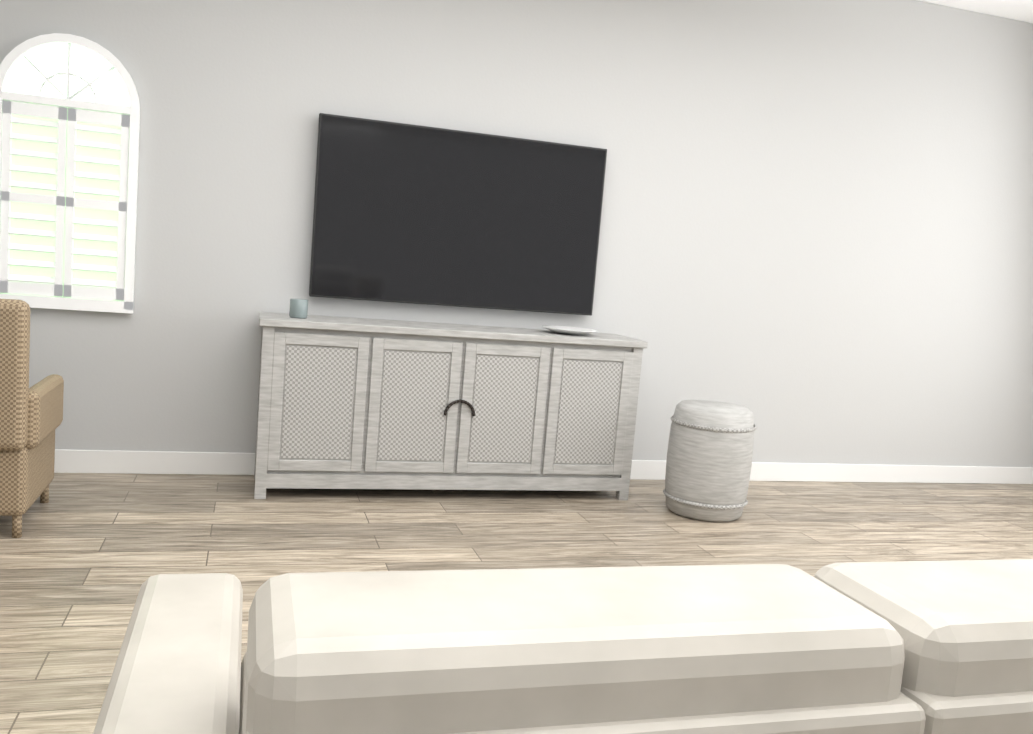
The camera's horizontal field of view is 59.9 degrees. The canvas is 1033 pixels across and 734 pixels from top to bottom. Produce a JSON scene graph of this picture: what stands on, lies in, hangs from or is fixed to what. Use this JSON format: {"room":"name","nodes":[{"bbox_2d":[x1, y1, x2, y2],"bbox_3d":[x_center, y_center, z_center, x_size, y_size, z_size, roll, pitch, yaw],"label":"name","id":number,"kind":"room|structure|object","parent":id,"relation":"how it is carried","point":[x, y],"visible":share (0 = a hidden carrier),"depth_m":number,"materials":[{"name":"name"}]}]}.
{"room":"living room","nodes":[
{"label":"living room","id":0,"kind":"room"},
{"bbox_2d":[0,473,1032,733],"bbox_3d":[3.256,1.795,-0.887,12.750,0.050,15.400,3,7,-17],"label":"floor","id":1,"kind":"structure","parent":0,"point":[84,557],"depth_m":4.56,"materials":[{"name":"brown wood"}]},
{"bbox_2d":[0,299,63,537],"bbox_3d":[-2.536,0.185,4.103,0.740,1.060,0.680,3,7,-17],"label":"wicker chair","id":2,"kind":"object","parent":1,"relation":"on","point":[31,419],"visible":1,"depth_m":3.92,"materials":[{"name":"wicker"}]},
{"bbox_2d":[254,312,647,499],"bbox_3d":[-0.397,0.252,5.389,2.260,0.990,0.511,3,7,-17],"label":"media console","id":3,"kind":"object","parent":1,"relation":"on","point":[353,403],"visible":1,"depth_m":5.14,"materials":[{"name":"grey wood"}]},
{"bbox_2d":[289,298,307,318],"bbox_3d":[-1.219,-0.328,5.020,0.100,0.105,0.100,3,7,-17],"label":"jar","id":4,"kind":"object","parent":3,"relation":"on","point":[298,308],"visible":1,"depth_m":4.98,"materials":[{"name":"grey"}]},
{"bbox_2d":[542,325,597,334],"bbox_3d":[0.328,-0.221,5.523,0.350,0.034,0.350,3,7,-17],"label":"plate","id":5,"kind":"object","parent":3,"relation":"on","point":[570,330],"visible":1,"depth_m":5.46,"materials":[{"name":"white ceramic"}]},
{"bbox_2d":[54,449,1032,483],"bbox_3d":[3.389,1.721,-0.963,12.547,0.135,15.200,3,7,-17],"label":"baseboard","id":6,"kind":"structure","parent":1,"relation":"on","point":[139,462],"depth_m":6.17,"materials":[{"name":"white wood"}]},
{"bbox_2d":[93,559,1032,733],"bbox_3d":[1.182,0.813,2.126,3.970,0.875,1.030,3,7,-17],"label":"sofa","id":7,"kind":"object","parent":1,"relation":"on","point":[922,647],"visible":1,"depth_m":1.41,"materials":[{"name":"white fabric"}]},
{"bbox_2d":[663,400,755,521],"bbox_3d":[1.153,0.553,5.368,0.504,0.655,0.504,3,7,-17],"label":"drum side table","id":8,"kind":"object","parent":1,"relation":"on","point":[709,460],"visible":1,"depth_m":5.17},
{"bbox_2d":[0,0,1032,466],"bbox_3d":[1.973,-0.901,6.355,11.277,3.447,0.200,3,7,-17],"label":"wall","id":9,"kind":"structure","parent":0,"point":[816,236],"depth_m":5.94,"materials":[{"name":"grey paint"}]},
{"bbox_2d":[0,33,139,312],"bbox_3d":[-2.458,-1.052,4.893,0.720,1.475,0.050,3,7,-17],"label":"window","id":10,"kind":"structure","parent":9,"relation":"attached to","point":[69,126],"depth_m":4.90,"materials":[{"name":"white wood"}]},
{"bbox_2d":[309,113,606,315],"bbox_3d":[-0.334,-0.904,5.522,1.790,1.060,0.084,3,7,-17],"label":"wall-mounted tv","id":11,"kind":"object","parent":9,"relation":"attached to","point":[411,213],"visible":1,"depth_m":5.46,"materials":[{"name":"black"}]},
{"bbox_2d":[918,0,1032,22],"bbox_3d":[-2.482,-2.482,1.443,15.600,0.050,21.000,9,8,31],"label":"ceiling","id":12,"kind":"structure","parent":0,"point":[1020,10],"depth_m":6.29,"materials":[{"name":"white paint"}]}
]}

